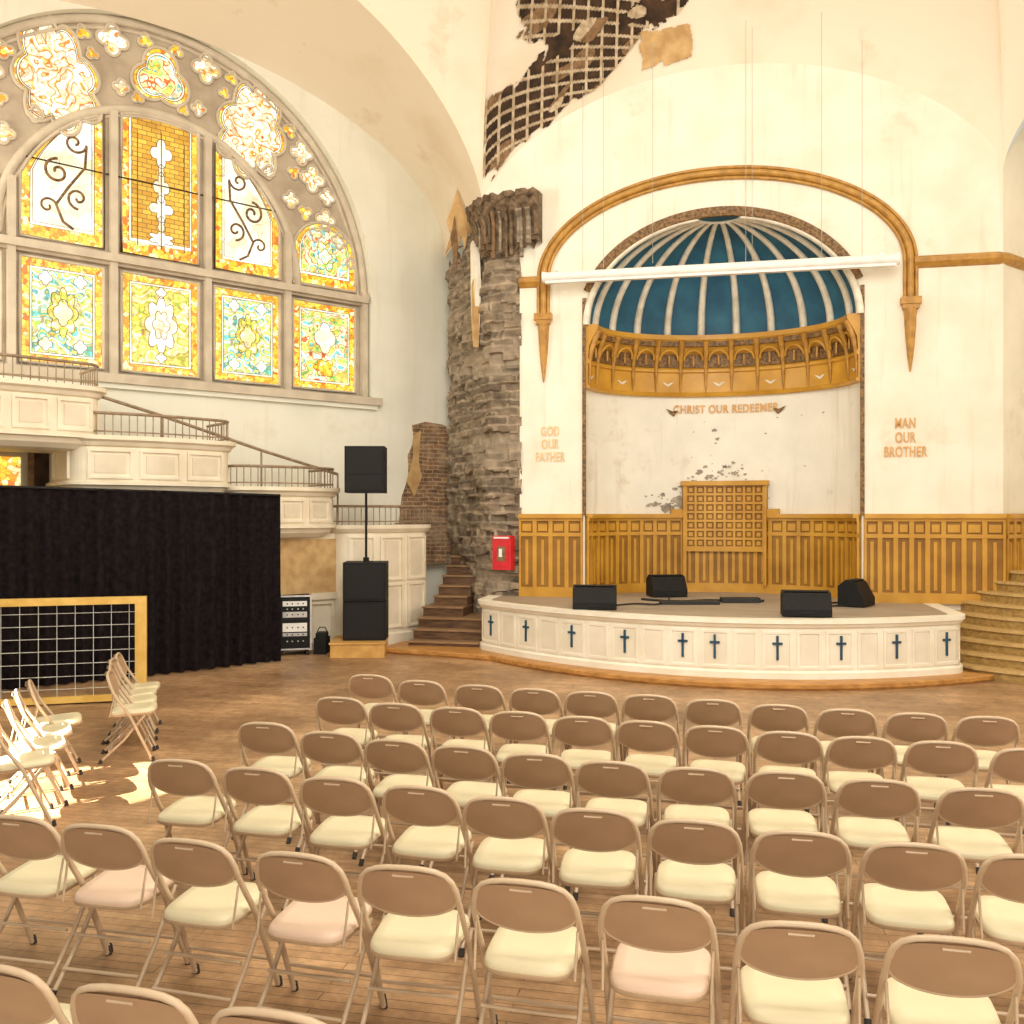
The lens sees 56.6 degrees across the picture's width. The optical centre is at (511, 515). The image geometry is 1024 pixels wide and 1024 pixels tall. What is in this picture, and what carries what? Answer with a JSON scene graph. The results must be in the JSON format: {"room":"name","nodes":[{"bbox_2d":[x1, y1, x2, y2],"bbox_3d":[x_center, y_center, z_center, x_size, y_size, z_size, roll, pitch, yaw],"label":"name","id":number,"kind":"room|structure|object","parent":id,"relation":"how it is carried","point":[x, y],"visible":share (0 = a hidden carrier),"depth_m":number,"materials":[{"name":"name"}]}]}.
{"room":"event hall","nodes":[
{"label":"event hall","id":0,"kind":"room"},
{"bbox_2d":[0,0,469,604],"bbox_3d":[-5.011,-2.885,16.147,13.100,10.270,0.350,0,0,-40],"label":"wall","id":1,"kind":"structure","parent":0,"point":[406,263],"depth_m":17.86,"materials":[{"name":"white paint"}]},
{"bbox_2d":[0,353,106,453],"bbox_3d":[-7.546,-1.521,12.720,3.860,1.242,1.600,0,0,-40],"label":"balcony","id":2,"kind":"object","parent":1,"relation":"attached to","point":[38,416],"visible":0.87,"depth_m":12.94,"materials":[{"name":"beige paint"}]},
{"bbox_2d":[46,411,235,491],"bbox_3d":[-5.564,-0.861,14.410,2.570,1.222,1.560,0,0,-40],"label":"balcony","id":3,"kind":"object","parent":1,"relation":"attached to","point":[112,461],"visible":0.74,"depth_m":13.80,"materials":[{"name":"beige paint"}]},
{"bbox_2d":[0,13,368,396],"bbox_3d":[-5.724,-5.098,15.519,7.810,5.795,0.246,0,0,-40],"label":"tracery","id":4,"kind":"object","parent":1,"relation":"attached to","point":[30,133],"visible":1,"depth_m":15.55,"materials":[{"name":"stone"}]},
{"bbox_2d":[14,16,97,118],"bbox_3d":[-6.956,-6.769,14.520,1.180,1.555,0.020,0,0,-40],"label":"stained glass","id":5,"kind":"object","parent":4,"relation":"attached to","point":[55,75],"depth_m":14.52,"materials":[{"name":"multicoloured"}]},
{"bbox_2d":[21,120,101,367],"bbox_3d":[-6.896,-4.247,14.570,1.145,3.859,0.020,0,0,-40],"label":"stained glass","id":6,"kind":"object","parent":4,"relation":"attached to","point":[82,219],"depth_m":14.59,"materials":[{"name":"multicoloured"}]},
{"bbox_2d":[122,36,196,376],"bbox_3d":[-5.751,-5.033,15.531,1.204,5.428,0.020,0,0,-40],"label":"stained glass","id":7,"kind":"object","parent":4,"relation":"attached to","point":[159,77],"depth_m":15.52,"materials":[{"name":"multicoloured"}]},
{"bbox_2d":[216,152,278,383],"bbox_3d":[-4.588,-4.243,16.508,1.140,3.847,0.020,0,0,-40],"label":"stained glass","id":8,"kind":"object","parent":4,"relation":"attached to","point":[226,245],"depth_m":16.47,"materials":[{"name":"multicoloured"}]},
{"bbox_2d":[219,75,283,174],"bbox_3d":[-4.531,-6.772,16.556,1.183,1.546,0.020,0,0,-40],"label":"stained glass","id":9,"kind":"object","parent":4,"relation":"attached to","point":[252,133],"depth_m":16.57,"materials":[{"name":"multicoloured"}]},
{"bbox_2d":[294,210,353,391],"bbox_3d":[-3.449,-3.960,17.465,1.214,3.281,0.020,0,0,-40],"label":"stained glass","id":10,"kind":"object","parent":4,"relation":"attached to","point":[310,321],"depth_m":17.46,"materials":[{"name":"multicoloured"}]},
{"bbox_2d":[0,363,382,409],"bbox_3d":[-5.645,-2.090,15.425,8.100,0.220,0.340,0,0,-40],"label":"sill","id":11,"kind":"structure","parent":1,"relation":"attached to","point":[105,380],"depth_m":15.66,"materials":[{"name":"white paint"}]},
{"bbox_2d":[225,464,339,538],"bbox_3d":[-3.960,-0.201,15.742,2.080,1.182,1.580,0,0,-40],"label":"box","id":12,"kind":"object","parent":1,"relation":"attached to","point":[305,512],"visible":0.62,"depth_m":15.34,"materials":[{"name":"beige paint"}]},
{"bbox_2d":[394,422,450,563],"bbox_3d":[-1.703,-0.440,18.544,1.250,2.780,0.270,0,0,-40],"label":"exposed brick patch","id":13,"kind":"object","parent":1,"relation":"attached to","point":[427,482],"depth_m":18.65,"materials":[{"name":"brick"}]},
{"bbox_2d":[280,533,336,652],"bbox_3d":[-3.946,1.275,15.337,2.500,1.950,0.160,0,0,-40],"label":"wall","id":14,"kind":"structure","parent":0,"point":[308,565],"depth_m":15.83,"materials":[{"name":"beige paint"}]},
{"bbox_2d":[445,232,521,613],"bbox_3d":[-0.724,-1.625,17.344,0.577,7.750,2.920,0,0,-30],"label":"column","id":15,"kind":"structure","parent":0,"point":[483,462],"depth_m":16.66,"materials":[{"name":"stone"}]},
{"bbox_2d":[465,187,541,260],"bbox_3d":[-0.223,-4.930,16.369,1.660,1.140,0.620,0,0,42],"label":"capital","id":16,"kind":"object","parent":15,"relation":"attached to","point":[504,220],"visible":0.98,"depth_m":16.12,"materials":[{"name":"stone"}]},
{"bbox_2d":[0,650,1023,1023],"bbox_3d":[0.500,2.250,9.500,33.000,0.001,27.000,0,0,0],"label":"floor","id":17,"kind":"structure","parent":0,"point":[201,712],"depth_m":6.88,"materials":[{"name":"brown wood"}]},
{"bbox_2d":[0,725,56,826],"bbox_3d":[-3.621,1.848,6.969,0.490,0.820,0.486,0,0,-28],"label":"folding chair","id":18,"kind":"object","parent":17,"relation":"on","point":[10,763],"visible":0.98,"depth_m":6.87,"materials":[{"name":"beige metal"}]},
{"bbox_2d":[0,699,68,813],"bbox_3d":[-3.760,1.848,7.438,0.490,0.820,0.486,0,0,-30],"label":"folding chair","id":19,"kind":"object","parent":17,"relation":"on","point":[54,743],"visible":0.88,"depth_m":7.34,"materials":[{"name":"beige metal"}]},
{"bbox_2d":[0,964,71,1023],"bbox_3d":[-1.636,1.848,3.221,0.486,0.820,0.490,0,0,15],"label":"folding chair","id":20,"kind":"object","parent":17,"relation":"on","point":[25,998],"visible":0.84,"depth_m":3.04,"materials":[{"name":"beige metal"}]},
{"bbox_2d":[7,689,73,792],"bbox_3d":[-3.921,1.848,7.889,0.490,0.820,0.486,0,0,-28],"label":"folding chair","id":21,"kind":"object","parent":17,"relation":"on","point":[64,729],"visible":0.77,"depth_m":7.82,"materials":[{"name":"beige metal"}]},
{"bbox_2d":[25,679,82,774],"bbox_3d":[-4.041,1.848,8.340,0.490,0.820,0.486,0,0,-26],"label":"folding chair","id":22,"kind":"object","parent":17,"relation":"on","point":[73,718],"visible":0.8,"depth_m":8.28,"materials":[{"name":"beige metal"}]},
{"bbox_2d":[0,814,112,986],"bbox_3d":[-2.342,1.848,4.722,0.486,0.820,0.490,0,0,12],"label":"folding chair","id":23,"kind":"object","parent":17,"relation":"on","point":[33,839],"visible":0.85,"depth_m":4.59,"materials":[{"name":"beige metal"}]},
{"bbox_2d":[0,596,146,706],"bbox_3d":[-5.428,1.617,11.550,1.900,1.265,0.655,0,0,-16],"label":"grid panel","id":24,"kind":"object","parent":17,"relation":"on","point":[140,602],"visible":0.77,"depth_m":11.34,"materials":[{"name":"yellow wood"}]},
{"bbox_2d":[52,823,189,995],"bbox_3d":[-1.893,1.848,4.592,0.486,0.820,0.490,0,0,12],"label":"folding chair","id":25,"kind":"object","parent":17,"relation":"on","point":[124,884],"visible":0.88,"depth_m":4.47,"materials":[{"name":"beige metal"}]},
{"bbox_2d":[98,669,158,763],"bbox_3d":[-3.563,1.848,8.844,0.490,0.820,0.486,0,0,-16],"label":"folding chair","id":26,"kind":"object","parent":17,"relation":"on","point":[143,708],"visible":1,"depth_m":8.71,"materials":[{"name":"beige metal"}]},
{"bbox_2d":[70,983,198,1023],"bbox_3d":[-1.141,1.848,3.072,0.486,0.820,0.490,0,0,13],"label":"folding chair","id":27,"kind":"object","parent":17,"relation":"on","point":[92,1003],"visible":1,"depth_m":2.89,"materials":[{"name":"beige metal"}]},
{"bbox_2d":[0,485,280,689],"bbox_3d":[-6.489,0.910,12.102,7.635,2.680,0.254,0,0,-40],"label":"stage curtain","id":28,"kind":"object","parent":17,"relation":"on","point":[207,566],"visible":0.93,"depth_m":13.11,"materials":[{"name":"fabric"}]},
{"bbox_2d":[147,758,247,874],"bbox_3d":[-1.936,1.848,5.773,0.486,0.820,0.490,0,0,11],"label":"folding chair","id":29,"kind":"object","parent":17,"relation":"on","point":[191,779],"visible":0.8,"depth_m":5.64,"materials":[{"name":"beige metal"}]},
{"bbox_2d":[150,837,282,1007],"bbox_3d":[-1.393,1.848,4.390,0.486,0.820,0.490,0,0,15],"label":"folding chair","id":30,"kind":"object","parent":17,"relation":"on","point":[214,900],"visible":0.93,"depth_m":4.28,"materials":[{"name":"beige metal"}]},
{"bbox_2d":[223,766,313,911],"bbox_3d":[-1.430,1.848,5.592,0.486,0.820,0.490,0,0,13],"label":"folding chair","id":31,"kind":"object","parent":17,"relation":"on","point":[267,788],"visible":0.77,"depth_m":5.47,"materials":[{"name":"beige metal"}]},
{"bbox_2d":[211,1006,326,1023],"bbox_3d":[-0.658,1.848,2.931,0.486,0.820,0.490,0,0,14],"label":"folding chair","id":32,"kind":"object","parent":17,"relation":"on","point":[235,1014],"visible":1,"depth_m":2.75,"materials":[{"name":"beige metal"}]},
{"bbox_2d":[232,722,317,843],"bbox_3d":[-1.685,1.848,6.773,0.486,0.820,0.490,0,0,12],"label":"folding chair","id":33,"kind":"object","parent":17,"relation":"on","point":[260,737],"visible":0.74,"depth_m":6.64,"materials":[{"name":"beige metal"}]},
{"bbox_2d":[281,593,311,654],"bbox_3d":[-3.541,1.768,15.506,0.547,0.963,0.619,0,0,-14],"label":"road case","id":34,"kind":"object","parent":17,"relation":"on","point":[296,609],"visible":0.92,"depth_m":15.22,"materials":[{"name":"metal"}]},
{"bbox_2d":[255,851,385,1023],"bbox_3d":[-0.872,1.848,4.220,0.486,0.820,0.490,0,0,16],"label":"folding chair","id":35,"kind":"object","parent":17,"relation":"on","point":[319,914],"visible":0.91,"depth_m":4.11,"materials":[{"name":"beige metal"}]},
{"bbox_2d":[295,731,375,858],"bbox_3d":[-1.182,1.848,6.492,0.486,0.820,0.490,0,0,12],"label":"folding chair","id":36,"kind":"object","parent":17,"relation":"on","point":[327,747],"visible":0.7,"depth_m":6.35,"materials":[{"name":"beige metal"}]},
{"bbox_2d":[299,776,391,916],"bbox_3d":[-0.943,1.848,5.392,0.486,0.820,0.490,0,0,12],"label":"folding chair","id":37,"kind":"object","parent":17,"relation":"on","point":[345,799],"visible":0.77,"depth_m":5.26,"materials":[{"name":"beige metal"}]},
{"bbox_2d":[315,696,383,778],"bbox_3d":[-1.329,1.848,7.691,0.486,0.820,0.490,0,0,14],"label":"folding chair","id":38,"kind":"object","parent":17,"relation":"on","point":[332,709],"visible":0.61,"depth_m":7.55,"materials":[{"name":"beige metal"}]},
{"bbox_2d":[329,635,388,657],"bbox_3d":[-2.471,2.130,15.423,0.890,0.240,0.990,0,0,-5],"label":"plywood riser","id":39,"kind":"object","parent":17,"relation":"on","point":[339,648],"visible":0.87,"depth_m":14.96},
{"bbox_2d":[343,446,388,640],"bbox_3d":[-2.380,0.450,15.492,0.688,3.120,0.615,0,0,-3],"label":"speaker stack","id":40,"kind":"object","parent":39,"relation":"on","point":[365,582],"visible":1,"depth_m":15.20,"materials":[{"name":"plastic"}]},
{"bbox_2d":[348,674,404,751],"bbox_3d":[-1.247,1.848,8.751,0.486,0.820,0.490,0,0,14],"label":"folding chair","id":41,"kind":"object","parent":17,"relation":"on","point":[367,686],"visible":0.54,"depth_m":8.60,"materials":[{"name":"beige metal"}]},
{"bbox_2d":[330,505,430,644],"bbox_3d":[-2.523,1.039,16.955,2.020,2.422,1.570,0,0,-40],"label":"balcony","id":42,"kind":"object","parent":17,"relation":"on","point":[403,545],"visible":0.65,"depth_m":16.45,"materials":[{"name":"beige paint"}]},
{"bbox_2d":[359,738,438,866],"bbox_3d":[-0.717,1.848,6.271,0.486,0.820,0.490,0,0,14],"label":"folding chair","id":43,"kind":"object","parent":17,"relation":"on","point":[400,756],"visible":0.75,"depth_m":6.13,"materials":[{"name":"beige metal"}]},
{"bbox_2d":[369,702,432,782],"bbox_3d":[-0.866,1.848,7.453,0.486,0.820,0.490,0,0,11],"label":"folding chair","id":44,"kind":"object","parent":17,"relation":"on","point":[389,716],"visible":0.64,"depth_m":7.31,"materials":[{"name":"beige metal"}]},
{"bbox_2d":[357,864,480,1023],"bbox_3d":[-0.406,1.848,4.073,0.486,0.820,0.490,0,0,11],"label":"folding chair","id":45,"kind":"object","parent":17,"relation":"on","point":[421,923],"visible":0.98,"depth_m":3.96,"materials":[{"name":"beige metal"}]},
{"bbox_2d":[398,680,454,775],"bbox_3d":[-0.760,1.848,8.452,0.486,0.820,0.490,0,0,13],"label":"folding chair","id":46,"kind":"object","parent":17,"relation":"on","point":[415,692],"visible":0.48,"depth_m":8.30,"materials":[{"name":"beige metal"}]},
{"bbox_2d":[381,785,477,921],"bbox_3d":[-0.454,1.848,5.220,0.486,0.820,0.490,0,0,15],"label":"folding chair","id":47,"kind":"object","parent":17,"relation":"on","point":[429,810],"visible":0.82,"depth_m":5.09,"materials":[{"name":"beige metal"}]},
{"bbox_2d":[407,555,481,646],"bbox_3d":[-0.849,1.508,17.005,1.220,1.485,2.860,0,0,12],"label":"wooden stairs","id":48,"kind":"structure","parent":17,"relation":"on","point":[451,621],"depth_m":16.28,"materials":[{"name":"brown wood"}]},
{"bbox_2d":[429,707,493,789],"bbox_3d":[-0.379,1.848,7.292,0.486,0.820,0.490,0,0,13],"label":"folding chair","id":49,"kind":"object","parent":17,"relation":"on","point":[451,721],"visible":0.62,"depth_m":7.15,"materials":[{"name":"beige metal"}]},
{"bbox_2d":[429,745,508,878],"bbox_3d":[-0.262,1.848,6.100,0.486,0.820,0.490,0,0,16],"label":"folding chair","id":50,"kind":"object","parent":17,"relation":"on","point":[469,764],"visible":0.64,"depth_m":5.96,"materials":[{"name":"beige metal"}]},
{"bbox_2d":[454,684,512,768],"bbox_3d":[-0.248,1.848,8.231,0.486,0.820,0.490,0,0,14],"label":"folding chair","id":51,"kind":"object","parent":17,"relation":"on","point":[477,697],"visible":0.51,"depth_m":8.07,"materials":[{"name":"beige metal"}]},
{"bbox_2d":[458,796,552,956],"bbox_3d":[-0.013,1.848,5.022,0.486,0.820,0.490,0,0,12],"label":"folding chair","id":52,"kind":"object","parent":17,"relation":"on","point":[509,823],"visible":0.87,"depth_m":4.89,"materials":[{"name":"beige metal"}]},
{"bbox_2d":[489,711,554,789],"bbox_3d":[0.072,1.848,7.143,0.486,0.820,0.490,0,0,11],"label":"folding chair","id":53,"kind":"object","parent":17,"relation":"on","point":[522,726],"visible":0.63,"depth_m":7.01,"materials":[{"name":"beige metal"}]},
{"bbox_2d":[471,878,596,1023],"bbox_3d":[0.084,1.848,3.921,0.486,0.820,0.490,0,0,14],"label":"folding chair","id":54,"kind":"object","parent":17,"relation":"on","point":[536,938],"visible":1,"depth_m":3.81,"materials":[{"name":"beige metal"}]},
{"bbox_2d":[507,688,566,783],"bbox_3d":[0.222,1.848,8.061,0.486,0.820,0.490,0,0,14],"label":"folding chair","id":55,"kind":"object","parent":17,"relation":"on","point":[539,701],"visible":0.48,"depth_m":7.90,"materials":[{"name":"beige metal"}]},
{"bbox_2d":[500,753,575,892],"bbox_3d":[0.173,1.848,5.913,0.486,0.820,0.490,0,0,11],"label":"folding chair","id":56,"kind":"object","parent":17,"relation":"on","point":[533,771],"visible":0.65,"depth_m":5.77,"materials":[{"name":"beige metal"}]},
{"bbox_2d":[552,716,616,795],"bbox_3d":[0.533,1.848,6.973,0.486,0.820,0.490,0,0,11],"label":"folding chair","id":57,"kind":"object","parent":17,"relation":"on","point":[579,731],"visible":0.68,"depth_m":6.83,"materials":[{"name":"beige metal"}]},
{"bbox_2d":[563,691,622,789],"bbox_3d":[0.678,1.848,7.932,0.486,0.820,0.490,0,0,13],"label":"folding chair","id":58,"kind":"object","parent":17,"relation":"on","point":[598,704],"visible":0.59,"depth_m":7.78,"materials":[{"name":"beige metal"}]},
{"bbox_2d":[549,807,644,952],"bbox_3d":[0.433,1.848,4.833,0.486,0.820,0.490,0,0,11],"label":"folding chair","id":59,"kind":"object","parent":17,"relation":"on","point":[598,838],"visible":0.81,"depth_m":4.70,"materials":[{"name":"beige metal"}]},
{"bbox_2d":[573,760,656,899],"bbox_3d":[0.620,1.848,5.732,0.486,0.820,0.490,0,0,13],"label":"folding chair","id":60,"kind":"object","parent":17,"relation":"on","point":[613,781],"visible":0.73,"depth_m":5.59,"materials":[{"name":"beige metal"}]},
{"bbox_2d":[615,720,682,821],"bbox_3d":[0.987,1.848,6.820,0.486,0.820,0.490,0,0,15],"label":"folding chair","id":61,"kind":"object","parent":17,"relation":"on","point":[638,735],"visible":0.62,"depth_m":6.68,"materials":[{"name":"beige metal"}]},
{"bbox_2d":[621,694,679,782],"bbox_3d":[1.138,1.848,7.792,0.486,0.820,0.490,0,0,13],"label":"folding chair","id":62,"kind":"object","parent":17,"relation":"on","point":[651,707],"visible":0.42,"depth_m":7.63,"materials":[{"name":"beige metal"}]},
{"bbox_2d":[598,895,722,1023],"bbox_3d":[0.584,1.848,3.751,0.486,0.820,0.490,0,0,15],"label":"folding chair","id":63,"kind":"object","parent":17,"relation":"on","point":[661,954],"visible":1,"depth_m":3.63,"materials":[{"name":"beige metal"}]},
{"bbox_2d":[386,641,993,690],"bbox_3d":[2.275,2.205,13.798,9.503,0.090,2.672,0,0,16],"label":"step","id":64,"kind":"structure","parent":17,"relation":"on","point":[474,653],"depth_m":12.63,"materials":[{"name":"brown wood"}]},
{"bbox_2d":[478,592,964,679],"bbox_3d":[2.982,1.778,14.902,7.190,0.805,4.620,0,0,12],"label":"stage platform","id":65,"kind":"object","parent":64,"relation":"on","point":[746,632],"visible":0.97,"depth_m":12.88,"materials":[{"name":"white paint"}]},
{"bbox_2d":[572,584,616,609],"bbox_3d":[1.220,1.200,14.002,0.640,0.339,0.470,0,0,6],"label":"stage monitor","id":66,"kind":"object","parent":65,"relation":"on","point":[585,596],"visible":1,"depth_m":13.82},
{"bbox_2d":[780,589,831,616],"bbox_3d":[4.020,1.200,13.002,0.640,0.339,0.470,0,0,11],"label":"stage monitor","id":67,"kind":"object","parent":65,"relation":"on","point":[793,603],"visible":1,"depth_m":12.84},
{"bbox_2d":[646,818,744,970],"bbox_3d":[0.899,1.848,4.662,0.486,0.820,0.490,0,0,13],"label":"folding chair","id":68,"kind":"object","parent":17,"relation":"on","point":[696,851],"visible":0.8,"depth_m":4.54,"materials":[{"name":"beige metal"}]},
{"bbox_2d":[656,766,736,916],"bbox_3d":[1.086,1.848,5.593,0.486,0.820,0.490,0,0,12],"label":"folding chair","id":69,"kind":"object","parent":17,"relation":"on","point":[697,787],"visible":0.74,"depth_m":5.46,"materials":[{"name":"beige metal"}]},
{"bbox_2d":[682,699,741,805],"bbox_3d":[1.603,1.848,7.603,0.486,0.820,0.490,0,0,11],"label":"folding chair","id":70,"kind":"object","parent":17,"relation":"on","point":[719,712],"visible":0.41,"depth_m":7.45,"materials":[{"name":"beige metal"}]},
{"bbox_2d":[682,725,751,830],"bbox_3d":[1.436,1.848,6.660,0.486,0.820,0.490,0,0,15],"label":"folding chair","id":71,"kind":"object","parent":17,"relation":"on","point":[712,741],"visible":0.66,"depth_m":6.52,"materials":[{"name":"beige metal"}]},
{"bbox_2d":[744,704,808,812],"bbox_3d":[2.067,1.848,7.402,0.486,0.820,0.490,0,0,12],"label":"folding chair","id":72,"kind":"object","parent":17,"relation":"on","point":[764,717],"visible":0.54,"depth_m":7.25,"materials":[{"name":"beige metal"}]},
{"bbox_2d":[741,770,827,922],"bbox_3d":[1.573,1.848,5.513,0.486,0.820,0.490,0,0,11],"label":"folding chair","id":73,"kind":"object","parent":17,"relation":"on","point":[787,792],"visible":0.76,"depth_m":5.39,"materials":[{"name":"beige metal"}]},
{"bbox_2d":[752,731,823,838],"bbox_3d":[1.885,1.848,6.491,0.486,0.820,0.490,0,0,15],"label":"folding chair","id":74,"kind":"object","parent":17,"relation":"on","point":[782,747],"visible":0.56,"depth_m":6.34,"materials":[{"name":"beige metal"}]},
{"bbox_2d":[729,920,864,1023],"bbox_3d":[1.051,1.848,3.534,0.486,0.820,0.490,0,0,10],"label":"folding chair","id":75,"kind":"object","parent":17,"relation":"on","point":[791,973],"visible":1,"depth_m":3.41,"materials":[{"name":"beige metal"}]},
{"bbox_2d":[743,829,851,1018],"bbox_3d":[1.355,1.848,4.503,0.486,0.820,0.490,0,0,12],"label":"folding chair","id":76,"kind":"object","parent":17,"relation":"on","point":[799,863],"visible":0.86,"depth_m":4.38,"materials":[{"name":"beige metal"}]},
{"bbox_2d":[810,708,877,802],"bbox_3d":[2.522,1.848,7.233,0.486,0.820,0.490,0,0,11],"label":"folding chair","id":77,"kind":"object","parent":17,"relation":"on","point":[836,722],"visible":0.52,"depth_m":7.08,"materials":[{"name":"beige metal"}]},
{"bbox_2d":[820,736,896,833],"bbox_3d":[2.312,1.848,6.353,0.486,0.820,0.490,0,0,10],"label":"folding chair","id":78,"kind":"object","parent":17,"relation":"on","point":[850,752],"visible":0.65,"depth_m":6.21,"materials":[{"name":"beige metal"}]},
{"bbox_2d":[827,778,923,934],"bbox_3d":[2.036,1.848,5.353,0.486,0.820,0.490,0,0,12],"label":"folding chair","id":79,"kind":"object","parent":17,"relation":"on","point":[877,801],"visible":0.75,"depth_m":5.23,"materials":[{"name":"beige metal"}]},
{"bbox_2d":[848,841,967,1023],"bbox_3d":[1.807,1.848,4.342,0.486,0.820,0.490,0,0,12],"label":"folding chair","id":80,"kind":"object","parent":17,"relation":"on","point":[908,877],"visible":0.87,"depth_m":4.22,"materials":[{"name":"beige metal"}]},
{"bbox_2d":[876,712,950,824],"bbox_3d":[2.983,1.848,7.093,0.486,0.820,0.490,0,0,11],"label":"folding chair","id":81,"kind":"object","parent":17,"relation":"on","point":[910,727],"visible":0.54,"depth_m":6.94,"materials":[{"name":"beige metal"}]},
{"bbox_2d":[895,740,979,873],"bbox_3d":[2.781,1.848,6.221,0.486,0.820,0.490,0,0,13],"label":"folding chair","id":82,"kind":"object","parent":17,"relation":"on","point":[933,757],"visible":0.64,"depth_m":6.09,"materials":[{"name":"beige metal"}]},
{"bbox_2d":[872,934,1022,1023],"bbox_3d":[1.550,1.848,3.412,0.486,0.820,0.490,0,0,13],"label":"folding chair","id":83,"kind":"object","parent":17,"relation":"on","point":[934,979],"visible":1,"depth_m":3.28,"materials":[{"name":"beige metal"}]},
{"bbox_2d":[925,787,1023,934],"bbox_3d":[2.512,1.848,5.183,0.486,0.820,0.490,0,0,11],"label":"folding chair","id":84,"kind":"object","parent":17,"relation":"on","point":[977,810],"visible":0.7,"depth_m":5.05,"materials":[{"name":"beige metal"}]},
{"bbox_2d":[943,716,1023,833],"bbox_3d":[3.441,1.848,6.973,0.486,0.820,0.490,0,0,10],"label":"folding chair","id":85,"kind":"object","parent":17,"relation":"on","point":[981,731],"visible":0.55,"depth_m":6.82,"materials":[{"name":"beige metal"}]},
{"bbox_2d":[956,570,1023,684],"bbox_3d":[7.854,1.552,13.546,2.980,1.395,3.272,0,0,12],"label":"wooden stairs","id":86,"kind":"structure","parent":17,"relation":"on","point":[992,628],"depth_m":13.64,"materials":[{"name":"brown wood"}]},
{"bbox_2d":[965,853,1023,1017],"bbox_3d":[2.267,1.848,4.190,0.486,0.820,0.490,0,0,15],"label":"folding chair","id":87,"kind":"object","parent":17,"relation":"on","point":[1000,916],"visible":0.8,"depth_m":4.11,"materials":[{"name":"beige metal"}]},
{"bbox_2d":[983,748,1023,837],"bbox_3d":[3.237,1.848,6.032,0.486,0.820,0.490,0,0,12],"label":"folding chair","id":88,"kind":"object","parent":17,"relation":"on","point":[1007,764],"visible":0.59,"depth_m":5.92,"materials":[{"name":"beige metal"}]},
{"bbox_2d":[59,0,1023,256],"bbox_3d":[2.324,-8.250,10.838,21.294,6.200,12.226,0,0,34],"label":"ceiling","id":89,"kind":"structure","parent":0,"point":[418,77],"depth_m":15.40,"materials":[{"name":"paint"}]},
{"bbox_2d":[483,0,692,181],"bbox_3d":[1.229,-7.269,15.561,3.460,3.121,1.532,0,0,0],"label":"exposed ceiling lath","id":90,"kind":"object","parent":89,"relation":"attached to","point":[670,45],"depth_m":15.73,"materials":[{"name":"wood"}]},
{"bbox_2d":[486,63,1002,609],"bbox_3d":[3.822,-2.550,16.881,8.270,9.600,2.800,0,0,12],"label":"wall","id":91,"kind":"structure","parent":0,"point":[895,143],"depth_m":15.46,"materials":[{"name":"beige paint"}]},
{"bbox_2d":[518,514,582,596],"bbox_3d":[0.651,0.680,16.057,1.090,1.400,0.130,0,0,12],"label":"wainscot paneling","id":92,"kind":"structure","parent":91,"relation":"attached to","point":[550,545],"depth_m":16.06,"materials":[{"name":"brown wood"}]},
{"bbox_2d":[542,252,899,284],"bbox_3d":[3.265,-3.945,15.342,5.580,0.210,0.443,0,0,12],"label":"projection screen","id":93,"kind":"object","parent":91,"relation":"attached to","point":[881,260],"visible":1,"depth_m":15.13,"materials":[{"name":"white plastic"}]},
{"bbox_2d":[586,313,859,396],"bbox_3d":[3.555,-2.670,16.321,4.420,1.080,1.606,0,0,12],"label":"decorative frieze","id":94,"kind":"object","parent":91,"relation":"attached to","point":[822,356],"depth_m":16.75},
{"bbox_2d":[583,216,863,334],"bbox_3d":[3.535,-4.049,16.310,4.485,1.703,1.685,0,0,12],"label":"apse half dome","id":95,"kind":"object","parent":91,"relation":"attached to","point":[747,303],"visible":0.89,"depth_m":16.49,"materials":[{"name":"paint"}]},
{"bbox_2d":[585,514,861,597],"bbox_3d":[3.555,0.680,16.323,4.420,1.400,1.604,0,0,12],"label":"wainscot paneling","id":96,"kind":"structure","parent":91,"relation":"attached to","point":[806,551],"depth_m":16.70,"materials":[{"name":"brown wood"}]},
{"bbox_2d":[670,480,779,585],"bbox_3d":[3.784,0.320,16.924,1.907,1.860,0.247,0,0,14],"label":"lattice","id":97,"kind":"object","parent":96,"relation":"attached to","point":[728,516],"visible":0.99,"depth_m":16.96,"materials":[{"name":"brown wood"}]},
{"bbox_2d":[582,206,864,514],"bbox_3d":[3.386,-2.520,15.526,4.500,5.040,0.072,0,0,12],"label":"trim","id":98,"kind":"structure","parent":91,"relation":"attached to","point":[717,211],"depth_m":15.41,"materials":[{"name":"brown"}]},
{"bbox_2d":[534,165,921,382],"bbox_3d":[3.391,-3.975,15.503,6.140,3.450,0.205,0,0,12],"label":"trim","id":99,"kind":"structure","parent":91,"relation":"attached to","point":[910,302],"depth_m":15.38,"materials":[{"name":"wood"}]},
{"bbox_2d":[519,251,1023,288],"bbox_3d":[4.355,-3.970,15.745,8.466,0.200,1.000,0,0,12],"label":"rail","id":100,"kind":"object","parent":91,"relation":"attached to","point":[980,258],"depth_m":14.74,"materials":[{"name":"wood"}]},
{"bbox_2d":[864,514,943,603],"bbox_3d":[6.139,0.680,14.891,1.170,1.400,0.130,0,0,12],"label":"wainscot paneling","id":101,"kind":"structure","parent":91,"relation":"attached to","point":[904,553],"depth_m":14.89,"materials":[{"name":"brown wood"}]},
{"bbox_2d":[944,514,1006,603],"bbox_3d":[7.134,0.680,14.659,0.881,1.400,0.130,0,0,15],"label":"wainscot paneling","id":102,"kind":"structure","parent":91,"relation":"attached to","point":[974,544],"depth_m":14.67,"materials":[{"name":"brown wood"}]},
{"bbox_2d":[1003,125,1023,513],"bbox_3d":[8.981,-2.750,10.503,1.076,10.000,9.717,0,0,-12],"label":"wall","id":103,"kind":"structure","parent":0,"point":[1013,168],"depth_m":14.85,"materials":[{"name":"beige paint"}]},
{"bbox_2d":[1006,514,1023,580],"bbox_3d":[8.086,0.680,14.940,1.191,1.400,0.130,0,0,-37],"label":"wainscot paneling","id":104,"kind":"structure","parent":103,"relation":"attached to","point":[1014,523],"depth_m":14.71,"materials":[{"name":"brown wood"}]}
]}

